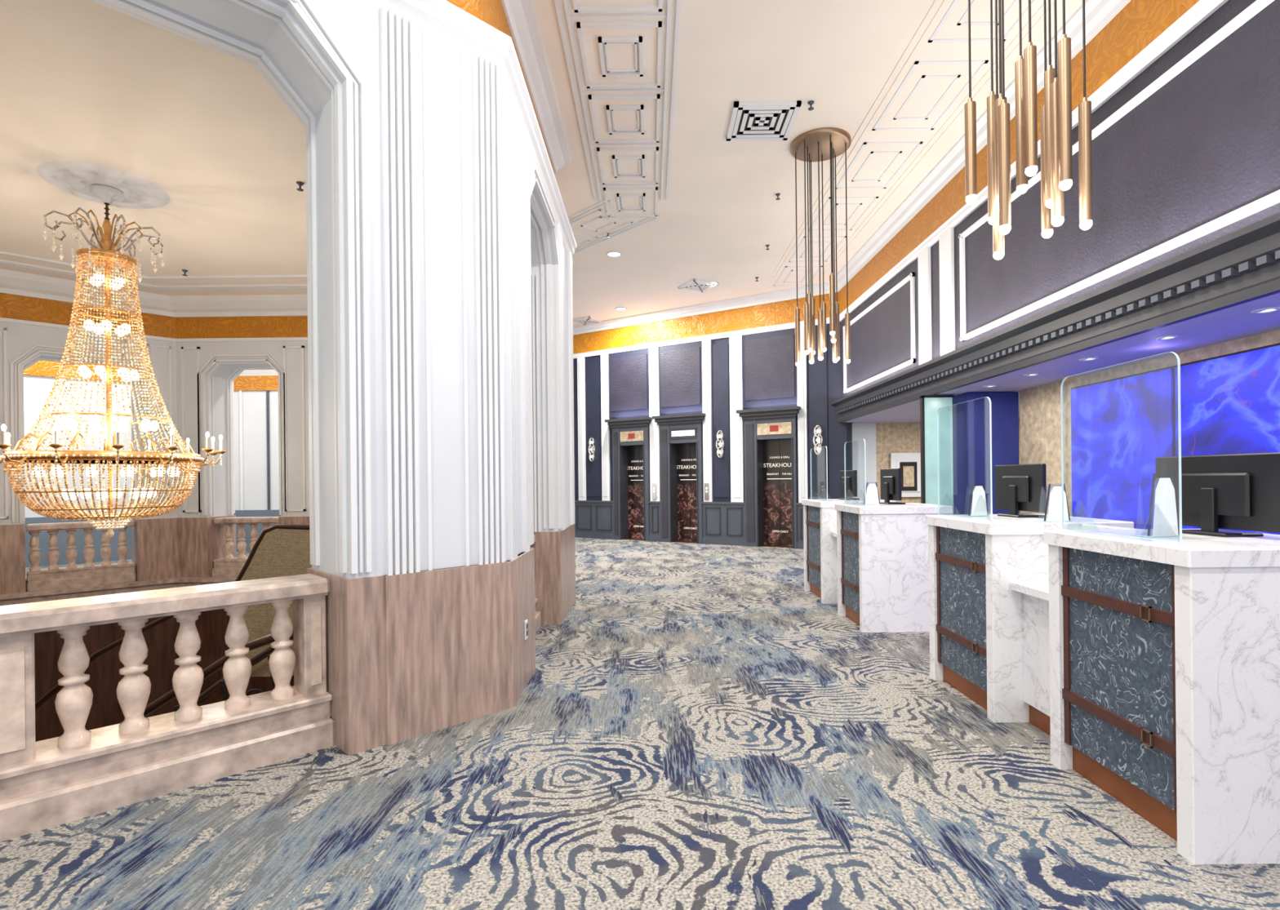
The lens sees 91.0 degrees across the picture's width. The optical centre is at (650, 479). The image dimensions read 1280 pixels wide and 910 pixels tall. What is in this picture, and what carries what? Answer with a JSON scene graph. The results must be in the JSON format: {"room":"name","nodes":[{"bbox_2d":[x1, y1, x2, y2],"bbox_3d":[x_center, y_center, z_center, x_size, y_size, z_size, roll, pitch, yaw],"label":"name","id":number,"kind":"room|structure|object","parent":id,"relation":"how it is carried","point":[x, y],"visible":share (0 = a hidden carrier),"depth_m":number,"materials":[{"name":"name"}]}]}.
{"room":"hotel lobby","nodes":[
{"label":"hotel lobby","id":0,"kind":"room"},
{"bbox_2d":[0,321,177,524],"bbox_3d":[-8.144,-0.575,8.588,0.660,4.120,3.111,-1,0,45],"label":"wall","id":1,"kind":"structure","parent":0,"point":[26,344],"depth_m":8.42,"materials":[{"name":"white paint"}]},
{"bbox_2d":[0,327,306,519],"bbox_3d":[-6.730,-0.730,8.889,4.438,2.440,0.921,-1,0,-21],"label":"wall molding","id":2,"kind":"structure","parent":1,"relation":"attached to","point":[5,354],"depth_m":9.27,"materials":[{"name":"white paint"}]},
{"bbox_2d":[0,251,306,290],"bbox_3d":[-5.903,-2.646,5.625,4.850,0.025,6.250,-1,0,0],"label":"trim","id":3,"kind":"structure","parent":1,"relation":"attached to","point":[281,286],"depth_m":8.24,"materials":[{"name":"white paint"}]},
{"bbox_2d":[23,374,279,517],"bbox_3d":[-8.710,-1.059,11.893,9.728,5.100,2.180,-1,0,-25],"label":"wall","id":4,"kind":"structure","parent":0,"point":[37,389],"depth_m":11.65,"materials":[{"name":"white paint"}]},
{"bbox_2d":[22,360,280,567],"bbox_3d":[-8.646,-0.385,11.750,9.576,3.750,2.056,-1,0,-25],"label":"opening","id":5,"kind":"object","parent":4,"relation":"attached to","point":[266,380],"depth_m":11.58,"materials":[{"name":"stone"}]},
{"bbox_2d":[0,0,306,295],"bbox_3d":[-5.204,-2.716,5.625,7.950,0.100,7.950,-1,0,0],"label":"ceiling","id":6,"kind":"structure","parent":0,"point":[89,82],"depth_m":5.05,"materials":[{"name":"paint"}]},
{"bbox_2d":[35,160,169,208],"bbox_3d":[-4.958,-2.643,5.730,0.920,0.050,0.920,-1,0,0],"label":"ceiling medallion","id":7,"kind":"object","parent":6,"relation":"attached to","point":[73,178],"visible":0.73,"depth_m":5.61,"materials":[{"name":"white paint"}]},
{"bbox_2d":[0,184,226,538],"bbox_3d":[-4.941,-1.052,5.730,1.762,3.152,1.757,-1,0,0],"label":"chandelier","id":8,"kind":"object","parent":7,"relation":"hanging from","point":[104,254],"visible":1,"depth_m":5.59,"materials":[{"name":"gold-coloured brass"},{"name":"clear crystal"}]},
{"bbox_2d":[182,269,187,275],"bbox_3d":[-5.928,-2.623,8.000,0.064,0.070,0.062,-1,0,0],"label":"sprinkler","id":9,"kind":"object","parent":6,"relation":"attached to","point":[184,271],"visible":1,"depth_m":7.99,"materials":[{"name":"metal"}]},
{"bbox_2d":[296,181,303,191],"bbox_3d":[-3.178,-2.652,5.700,0.064,0.070,0.062,-1,0,0],"label":"sprinkler","id":10,"kind":"object","parent":6,"relation":"attached to","point":[300,184],"visible":1,"depth_m":5.69,"materials":[{"name":"metal"}]},
{"bbox_2d":[34,608,293,742],"bbox_3d":[-5.141,3.254,5.625,7.350,3.000,7.350,-1,0,0],"label":"wall","id":11,"kind":"structure","parent":0,"point":[105,710],"depth_m":8.74,"materials":[{"name":"brown wood"}]},
{"bbox_2d":[176,341,309,517],"bbox_3d":[-5.407,-0.603,9.600,3.700,4.120,0.660,-1,0,0],"label":"wall","id":12,"kind":"structure","parent":0,"point":[221,362],"depth_m":9.30,"materials":[{"name":"white paint"}]},
{"bbox_2d":[90,0,506,579],"bbox_3d":[-2.394,-0.635,2.837,0.660,4.120,3.606,-1,0,45],"label":"wall","id":13,"kind":"structure","parent":0,"point":[322,59],"depth_m":3.39,"materials":[{"name":"white paint"}]},
{"bbox_2d":[501,72,570,560],"bbox_3d":[-1.207,-0.647,5.575,0.660,4.120,3.350,-1,0,0],"label":"wall","id":14,"kind":"structure","parent":0,"point":[543,256],"depth_m":6.08,"materials":[{"name":"white paint"}]},
{"bbox_2d":[380,4,574,575],"bbox_3d":[-1.158,-1.013,5.272,0.555,3.050,3.835,-1,0,0],"label":"pilaster","id":15,"kind":"object","parent":14,"relation":"attached to","point":[486,76],"visible":0.94,"depth_m":3.74,"materials":[{"name":"white paint"}]},
{"bbox_2d":[0,537,1279,909],"bbox_3d":[-2.984,1.556,7.500,20.000,0.250,21.000,-1,0,0],"label":"floor","id":16,"kind":"structure","parent":0,"point":[699,730],"depth_m":2.71,"materials":[{"name":"carpet"}]},
{"bbox_2d":[26,520,136,591],"bbox_3d":[-7.883,1.040,8.726,0.390,0.885,1.110,-1,0,45],"label":"balustrade","id":17,"kind":"object","parent":16,"relation":"on","point":[55,577],"visible":0.96,"depth_m":8.61,"materials":[{"name":"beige stone"}]},
{"bbox_2d":[0,577,237,605],"bbox_3d":[-5.158,1.634,5.625,7.350,0.400,7.350,-1,0,0],"label":"ledge","id":18,"kind":"object","parent":16,"relation":"attached to","point":[135,586],"visible":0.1,"depth_m":8.62,"materials":[{"name":"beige stone"}]},
{"bbox_2d":[0,573,334,842],"bbox_3d":[-2.433,0.983,2.873,0.390,0.885,1.736,-1,0,45],"label":"balustrade","id":19,"kind":"object","parent":16,"relation":"on","point":[79,773],"visible":1,"depth_m":2.87,"materials":[{"name":"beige stone"}]},
{"bbox_2d":[211,516,278,577],"bbox_3d":[-6.015,1.020,9.525,1.030,0.885,0.390,-1,0,0],"label":"balustrade","id":20,"kind":"object","parent":16,"relation":"on","point":[229,566],"visible":0.59,"depth_m":9.42,"materials":[{"name":"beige stone"}]},
{"bbox_2d":[529,534,541,632],"bbox_3d":[-1.255,0.971,5.380,0.390,0.885,1.380,-1,0,0],"label":"balustrade","id":21,"kind":"object","parent":16,"relation":"on","point":[537,614],"visible":0.02,"depth_m":5.96,"materials":[{"name":"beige stone"}]},
{"bbox_2d":[801,498,952,632],"bbox_3d":[2.301,0.811,6.725,0.835,1.130,2.174,-1,0,0],"label":"reception desk","id":22,"kind":"object","parent":16,"relation":"on","point":[871,562],"visible":0.95,"depth_m":5.65,"materials":[{"name":"white stone"}]},
{"bbox_2d":[810,446,827,501],"bbox_3d":[1.980,-0.062,7.350,0.160,0.618,0.700,-1,0,0],"label":"shield","id":23,"kind":"object","parent":22,"relation":"on","point":[821,446],"visible":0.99,"depth_m":7.00,"materials":[{"name":"clear glass"}]},
{"bbox_2d":[838,470,859,499],"bbox_3d":[2.371,0.070,7.521,0.180,0.349,0.440,-1,0,-6],"label":"computer monitor","id":24,"kind":"object","parent":22,"relation":"on","point":[851,475],"visible":0.86,"depth_m":7.44,"materials":[{"name":"black plastic"}]},
{"bbox_2d":[844,439,866,506],"bbox_3d":[1.980,-0.062,6.050,0.160,0.618,0.600,-1,0,0],"label":"shield","id":25,"kind":"object","parent":22,"relation":"on","point":[860,439],"visible":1,"depth_m":5.75,"materials":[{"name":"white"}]},
{"bbox_2d":[859,482,880,504],"bbox_3d":[2.138,0.138,6.118,0.174,0.216,0.084,-1,0,-11],"label":"acrylic sign holder","id":26,"kind":"object","parent":22,"relation":"on","point":[873,496],"visible":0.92,"depth_m":6.08,"materials":[{"name":"white plastic"}]},
{"bbox_2d":[880,468,905,504],"bbox_3d":[2.371,0.070,6.191,0.180,0.349,0.380,-1,0,-6],"label":"computer monitor","id":27,"kind":"object","parent":22,"relation":"on","point":[891,478],"visible":0.97,"depth_m":6.12,"materials":[{"name":"black plastic"}]},
{"bbox_2d":[920,395,954,515],"bbox_3d":[3.662,0.147,8.025,0.540,2.430,0.250,-1,0,0],"label":"display panel","id":28,"kind":"object","parent":16,"relation":"on","point":[930,405],"visible":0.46,"depth_m":8.00,"materials":[{"name":"green glass"}]},
{"bbox_2d":[952,391,1019,515],"bbox_3d":[4.277,0.135,8.180,0.670,2.440,0.680,-1,0,0],"label":"wall","id":29,"kind":"structure","parent":16,"relation":"on","point":[971,419],"depth_m":7.86,"materials":[{"name":"paint"}]},
{"bbox_2d":[925,513,1279,864],"bbox_3d":[2.331,0.811,3.315,0.815,1.130,2.154,-1,0,0],"label":"reception desk","id":30,"kind":"object","parent":16,"relation":"on","point":[1150,669],"visible":0.96,"depth_m":2.57,"materials":[{"name":"white stone"}]},
{"bbox_2d":[937,396,992,520],"bbox_3d":[2.019,-0.122,4.040,0.160,0.738,0.680,-1,0,0],"label":"acrylic shield","id":31,"kind":"object","parent":30,"relation":"on","point":[990,415],"visible":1,"depth_m":3.70,"materials":[{"name":"clear plastic"}]},
{"bbox_2d":[961,483,989,516],"bbox_3d":[2.168,0.137,4.198,0.163,0.216,0.112,-1,0,0],"label":"acrylic sign holder","id":32,"kind":"object","parent":30,"relation":"on","point":[979,508],"depth_m":4.16,"materials":[{"name":"clear plastic"}]},
{"bbox_2d":[995,463,1046,517],"bbox_3d":[2.411,0.074,4.100,0.192,0.339,0.480,-1,0,0],"label":"computer monitor","id":33,"kind":"object","parent":30,"relation":"on","point":[1018,487],"visible":0.98,"depth_m":4.04,"materials":[{"name":"black plastic"}]},
{"bbox_2d":[1035,484,1071,522],"bbox_3d":[2.328,0.136,3.638,0.174,0.216,0.084,-1,0,-11],"label":"acrylic sign holder","id":34,"kind":"object","parent":30,"relation":"on","point":[1055,512],"visible":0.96,"depth_m":3.60,"materials":[{"name":"white plastic"}]},
{"bbox_2d":[1060,351,1182,543],"bbox_3d":[2.019,-0.122,2.720,0.160,0.738,0.680,-1,0,0],"label":"shield","id":35,"kind":"object","parent":30,"relation":"on","point":[1175,353],"visible":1,"depth_m":2.38,"materials":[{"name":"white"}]},
{"bbox_2d":[1130,473,1182,537],"bbox_3d":[2.186,0.110,2.717,0.186,0.270,0.084,-1,0,-17],"label":"acrylic sign holder","id":36,"kind":"object","parent":30,"relation":"on","point":[1166,523],"visible":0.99,"depth_m":2.68,"materials":[{"name":"white plastic"}]},
{"bbox_2d":[1155,452,1279,537],"bbox_3d":[2.491,0.068,2.756,0.180,0.349,0.590,-1,0,-5],"label":"computer monitor","id":37,"kind":"object","parent":30,"relation":"on","point":[1235,491],"visible":0.84,"depth_m":2.68,"materials":[{"name":"black plastic"}]},
{"bbox_2d":[573,322,853,502],"bbox_3d":[-0.643,-1.143,14.974,10.609,5.100,0.600,-1,0,31],"label":"wall","id":38,"kind":"structure","parent":0,"point":[838,433],"depth_m":12.21,"materials":[{"name":"grey paint"}]},
{"bbox_2d":[588,437,595,462],"bbox_3d":[-1.404,-0.705,15.001,0.175,0.591,0.126,-1,0,0],"label":"wall sconce","id":39,"kind":"object","parent":38,"relation":"attached to","point":[593,449],"visible":1,"depth_m":14.99,"materials":[{"name":"white glass"}]},
{"bbox_2d":[604,416,652,541],"bbox_3d":[-0.407,0.009,14.515,1.170,2.790,0.550,-1,0,31],"label":"elevator","id":40,"kind":"object","parent":38,"relation":"attached to","point":[630,436],"visible":0.99,"depth_m":14.61,"materials":[{"name":"wood"}]},
{"bbox_2d":[652,483,656,499],"bbox_3d":[0.080,0.274,14.110,0.100,0.350,0.025,-1,0,31],"label":"plate","id":41,"kind":"object","parent":38,"relation":"attached to","point":[654,485],"visible":1,"depth_m":14.10,"materials":[{"name":"silver metal"}]},
{"bbox_2d":[651,413,705,543],"bbox_3d":[0.710,-0.002,13.831,1.230,2.790,0.550,-1,0,31],"label":"elevator","id":42,"kind":"object","parent":38,"relation":"attached to","point":[681,436],"visible":1,"depth_m":13.91,"materials":[{"name":"wood"}]},
{"bbox_2d":[574,500,804,549],"bbox_3d":[-0.843,0.959,14.709,10.509,0.900,0.085,-1,0,31],"label":"wainscoting","id":43,"kind":"structure","parent":38,"relation":"attached to","point":[723,522],"depth_m":13.45,"materials":[{"name":"wood"}]},
{"bbox_2d":[577,325,808,502],"bbox_3d":[-0.883,-1.226,14.737,9.250,3.470,0.055,-1,0,31],"label":"trim","id":44,"kind":"structure","parent":38,"relation":"attached to","point":[736,423],"depth_m":13.43,"materials":[{"name":"white paint"}]},
{"bbox_2d":[704,483,709,499],"bbox_3d":[1.197,0.263,13.425,0.100,0.350,0.025,-1,0,31],"label":"plate","id":45,"kind":"object","parent":38,"relation":"attached to","point":[706,485],"visible":1,"depth_m":13.41,"materials":[{"name":"silver metal"}]},
{"bbox_2d":[586,328,828,497],"bbox_3d":[0.277,-1.283,14.046,6.278,3.360,3.857,-1,0,0],"label":"wall panels","id":46,"kind":"object","parent":38,"relation":"attached to","point":[769,367],"depth_m":13.34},
{"bbox_2d":[715,430,724,457],"bbox_3d":[1.461,-0.735,13.245,0.175,0.591,0.126,-1,0,0],"label":"wall sconce","id":47,"kind":"object","parent":38,"relation":"attached to","point":[720,451],"visible":1,"depth_m":13.24,"materials":[{"name":"white glass"}]},
{"bbox_2d":[736,405,800,548],"bbox_3d":[2.458,-0.021,12.760,1.290,2.790,0.550,-1,0,31],"label":"elevator","id":48,"kind":"object","parent":38,"relation":"attached to","point":[770,434],"visible":1,"depth_m":12.84,"materials":[{"name":"wood"}]},
{"bbox_2d":[813,425,822,455],"bbox_3d":[3.235,-0.754,12.159,0.175,0.591,0.126,-1,0,0],"label":"wall sconce","id":49,"kind":"object","parent":38,"relation":"attached to","point":[819,431],"visible":0.99,"depth_m":12.16,"materials":[{"name":"white glass"}]},
{"bbox_2d":[573,0,1199,354],"bbox_3d":[1.876,-3.330,8.443,6.036,0.500,22.363,-1,0,-24],"label":"frieze","id":50,"kind":"object","parent":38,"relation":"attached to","point":[1140,23],"visible":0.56,"depth_m":8.11},
{"bbox_2d":[573,0,1228,359],"bbox_3d":[1.800,-3.349,8.408,6.199,0.740,22.363,-1,0,-24],"label":"trim","id":51,"kind":"structure","parent":38,"relation":"attached to","point":[1098,13],"depth_m":7.75,"materials":[{"name":"white paint"}]},
{"bbox_2d":[554,0,1058,286],"bbox_3d":[-0.895,-3.676,5.149,8.133,0.030,16.299,-1,0,0],"label":"molding","id":52,"kind":"structure","parent":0,"point":[607,40],"depth_m":6.26,"materials":[{"name":"white paint"}]},
{"bbox_2d":[531,0,1082,325],"bbox_3d":[-4.564,-3.752,7.500,16.950,0.200,21.000,-1,0,0],"label":"ceiling","id":53,"kind":"structure","parent":0,"point":[717,220],"depth_m":6.51,"materials":[{"name":"paint"}]},
{"bbox_2d":[501,0,571,173],"bbox_3d":[-5.213,-3.556,5.625,8.590,0.180,8.590,-1,0,0],"label":"crown molding","id":54,"kind":"structure","parent":53,"relation":"attached to","point":[520,14],"depth_m":5.59,"materials":[{"name":"white paint"}]},
{"bbox_2d":[573,315,602,325],"bbox_3d":[-1.488,-3.667,14.600,0.814,0.035,0.814,-1,0,0],"label":"ceiling air vent","id":55,"kind":"object","parent":53,"relation":"attached to","point":[588,320],"depth_m":14.54,"materials":[{"name":"white metal"}]},
{"bbox_2d":[606,250,622,257],"bbox_3d":[-0.599,-3.685,10.300,0.260,0.018,0.260,-1,0,0],"label":"recessed light","id":56,"kind":"object","parent":53,"relation":"in","point":[611,254],"visible":1,"depth_m":10.31,"materials":[{"name":"white plastic"}]},
{"bbox_2d":[615,306,626,311],"bbox_3d":[-0.639,-3.684,13.600,0.260,0.018,0.260,-1,0,0],"label":"recessed light","id":57,"kind":"object","parent":53,"relation":"in","point":[620,308],"visible":1,"depth_m":13.61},
{"bbox_2d":[678,278,719,292],"bbox_3d":[0.911,-3.692,12.000,0.760,0.035,0.760,-1,0,0],"label":"ceiling air vent","id":58,"kind":"object","parent":53,"relation":"attached to","point":[695,285],"depth_m":11.97,"materials":[{"name":"white metal"}]},
{"bbox_2d":[726,100,801,141],"bbox_3d":[1.151,-3.695,6.500,0.660,0.035,0.660,-1,0,0],"label":"ceiling air vent","id":59,"kind":"object","parent":53,"relation":"attached to","point":[755,120],"depth_m":6.47,"materials":[{"name":"white metal"}]},
{"bbox_2d":[775,193,780,199],"bbox_3d":[1.661,-3.683,8.200,0.064,0.070,0.062,-1,0,0],"label":"sprinkler","id":60,"kind":"object","parent":53,"relation":"attached to","point":[776,194],"visible":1,"depth_m":8.19,"materials":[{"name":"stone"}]},
{"bbox_2d":[807,100,813,111],"bbox_3d":[1.581,-3.682,6.200,0.064,0.070,0.062,-1,0,0],"label":"sprinkler","id":61,"kind":"object","parent":53,"relation":"attached to","point":[810,103],"visible":1,"depth_m":6.19,"materials":[{"name":"metal"}]},
{"bbox_2d":[790,127,851,366],"bbox_3d":[1.894,-2.490,6.970,0.650,2.459,0.650,-1,0,0],"label":"pendant light","id":62,"kind":"object","parent":53,"relation":"hanging from","point":[824,144],"visible":1,"depth_m":6.92,"materials":[{"name":"gold metal"}]},
{"bbox_2d":[964,0,1092,260],"bbox_3d":[1.964,-2.457,3.300,0.650,2.528,0.650,-1,0,0],"label":"pendant light","id":63,"kind":"object","parent":53,"relation":"hanging from","point":[1055,113],"visible":1,"depth_m":3.19,"materials":[{"name":"gold metal"}]},
{"bbox_2d":[852,422,920,503],"bbox_3d":[5.332,0.119,12.400,3.340,2.450,0.200,-1,0,0],"label":"wall","id":64,"kind":"structure","parent":0,"point":[882,440],"depth_m":12.35,"materials":[{"name":"beige paper"}]},
{"bbox_2d":[890,453,920,497],"bbox_3d":[5.024,-0.083,12.273,0.650,0.860,0.075,-1,0,0],"label":"framed picture","id":65,"kind":"object","parent":64,"relation":"attached to","point":[909,464],"visible":0.75,"depth_m":12.25,"materials":[{"name":"beige paper"}]},
{"bbox_2d":[1018,417,1021,513],"bbox_3d":[6.902,0.103,10.175,0.200,2.450,4.650,-1,0,0],"label":"wall","id":66,"kind":"structure","parent":0,"point":[1019,418],"depth_m":11.58,"materials":[{"name":"beige paper"}]},
{"bbox_2d":[840,0,1279,398],"bbox_3d":[3.775,-2.415,4.500,0.300,2.650,15.000,-1,0,0],"label":"wall","id":67,"kind":"structure","parent":0,"point":[1204,147],"depth_m":4.70,"materials":[{"name":"paint"}]},
{"bbox_2d":[830,212,1279,422],"bbox_3d":[3.537,-1.287,4.500,0.200,0.420,15.000,-1,0,0],"label":"crown molding","id":68,"kind":"structure","parent":67,"relation":"attached to","point":[1241,266],"depth_m":4.78,"materials":[{"name":"grey paint"}]},
{"bbox_2d":[842,293,1279,423],"bbox_3d":[5.313,-1.176,4.800,3.350,0.160,15.600,-1,0,0],"label":"soffit","id":69,"kind":"structure","parent":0,"point":[1235,322],"depth_m":5.35,"materials":[{"name":"paint"}]},
{"bbox_2d":[982,384,997,387],"bbox_3d":[3.939,-1.082,7.300,0.150,0.018,0.150,-1,0,0],"label":"recessed light","id":70,"kind":"object","parent":69,"relation":"in","point":[994,385],"visible":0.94,"depth_m":7.26,"materials":[{"name":"white"}]},
{"bbox_2d":[1023,373,1039,376],"bbox_3d":[3.939,-1.082,6.500,0.150,0.018,0.150,-1,0,0],"label":"recessed light","id":71,"kind":"object","parent":69,"relation":"in","point":[1034,374],"visible":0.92,"depth_m":6.48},
{"bbox_2d":[1079,356,1098,360],"bbox_3d":[3.939,-1.082,5.650,0.150,0.018,0.150,-1,0,0],"label":"recessed light","id":72,"kind":"object","parent":69,"relation":"in","point":[1095,357],"visible":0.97,"depth_m":5.64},
{"bbox_2d":[1154,334,1178,340],"bbox_3d":[3.939,-1.082,4.800,0.150,0.018,0.150,-1,0,0],"label":"recessed light","id":73,"kind":"object","parent":69,"relation":"in","point":[1167,337],"visible":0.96,"depth_m":4.79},
{"bbox_2d":[1250,306,1279,313],"bbox_3d":[3.939,-1.082,4.020,0.150,0.018,0.150,-1,0,0],"label":"recessed light","id":74,"kind":"object","parent":69,"relation":"in","point":[1273,308],"visible":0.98,"depth_m":4.02,"materials":[{"name":"white"}]},
{"bbox_2d":[842,0,1279,393],"bbox_3d":[3.604,-2.258,4.450,0.045,1.520,14.500,-1,0,0],"label":"molding","id":75,"kind":"structure","parent":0,"point":[946,239],"depth_m":6.86,"materials":[{"name":"white paint"}]},
{"bbox_2d":[1019,328,1279,516],"bbox_3d":[4.712,0.126,2.425,0.180,2.450,10.850,-1,0,0],"label":"wall","id":76,"kind":"structure","parent":0,"point":[1040,419],"depth_m":7.09,"materials":[{"name":"beige stone"}]},
{"bbox_2d":[1071,365,1175,528],"bbox_3d":[4.581,-0.208,6.145,0.055,1.560,1.350,-1,0,0],"label":"wall panel","id":77,"kind":"object","parent":76,"relation":"attached to","point":[1120,427],"visible":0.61,"depth_m":6.08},
{"bbox_2d":[1174,342,1279,534],"bbox_3d":[4.581,-0.208,4.095,0.055,1.560,2.750,-1,0,0],"label":"wall panel","id":78,"kind":"object","parent":76,"relation":"attached to","point":[1230,403],"visible":0.5,"depth_m":4.93,"materials":[{"name":"blue stone"}]},
{"bbox_3d":[-5.125,4.804,5.625,7.550,0.100,7.550,-1,0,0],"label":"floor","id":79,"kind":"structure","parent":0,"visible":0},
{"bbox_2d":[118,630,293,724],"bbox_3d":[-4.202,2.775,4.550,3.879,3.618,1.140,-1,0,0],"label":"staircase","id":80,"kind":"structure","parent":79,"relation":"on","point":[217,665],"depth_m":4.00,"materials":[{"name":"brown wood"}]},
{"bbox_2d":[35,524,311,710],"bbox_3d":[-3.855,1.168,5.210,2.693,1.578,0.044,-1,0,0],"label":"stair railing","id":81,"kind":"object","parent":80,"relation":"attached to","point":[279,550],"visible":0.39,"depth_m":5.20,"materials":[{"name":"brown metal"}]},
{"bbox_3d":[-9.156,-0.564,5.625,0.600,4.120,4.150,-1,0,0],"label":"wall","id":82,"kind":"structure","parent":0,"visible":0},
{"bbox_2d":[0,268,307,342],"bbox_3d":[-6.185,-2.345,5.625,5.420,0.620,7.390,-1,0,0],"label":"crown molding","id":83,"kind":"structure","parent":82,"relation":"attached to","point":[11,282],"depth_m":9.09,"materials":[{"name":"white paint"}]},
{"bbox_2d":[0,293,307,338],"bbox_3d":[-6.184,-2.240,5.625,5.420,0.330,7.390,-1,0,0],"label":"frieze","id":84,"kind":"object","parent":82,"relation":"attached to","point":[11,306],"visible":0.71,"depth_m":9.28},
{"bbox_2d":[0,515,575,755],"bbox_3d":[-5.155,1.004,5.625,8.610,0.900,8.590,-1,0,0],"label":"wainscot","id":85,"kind":"structure","parent":82,"relation":"attached to","point":[410,655],"depth_m":3.62,"materials":[{"name":"wood"}]},
{"bbox_2d":[524,619,528,639],"bbox_3d":[-0.840,1.019,4.255,0.014,0.120,0.070,-1,0,0],"label":"outlet plate","id":86,"kind":"object","parent":85,"relation":"attached to","point":[526,623],"visible":1,"depth_m":4.23,"materials":[{"name":"plastic"}]},
{"bbox_2d":[364,0,576,256],"bbox_3d":[-5.202,-2.581,5.625,8.690,0.190,8.690,-1,0,0],"label":"crown molding","id":87,"kind":"structure","parent":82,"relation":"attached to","point":[442,20],"depth_m":3.81,"materials":[{"name":"white paint"}]},
{"bbox_2d":[445,0,554,172],"bbox_3d":[-5.207,-3.081,5.625,8.230,0.870,8.230,-1,0,0],"label":"frieze","id":88,"kind":"object","parent":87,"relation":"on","point":[491,12],"depth_m":4.32}
]}

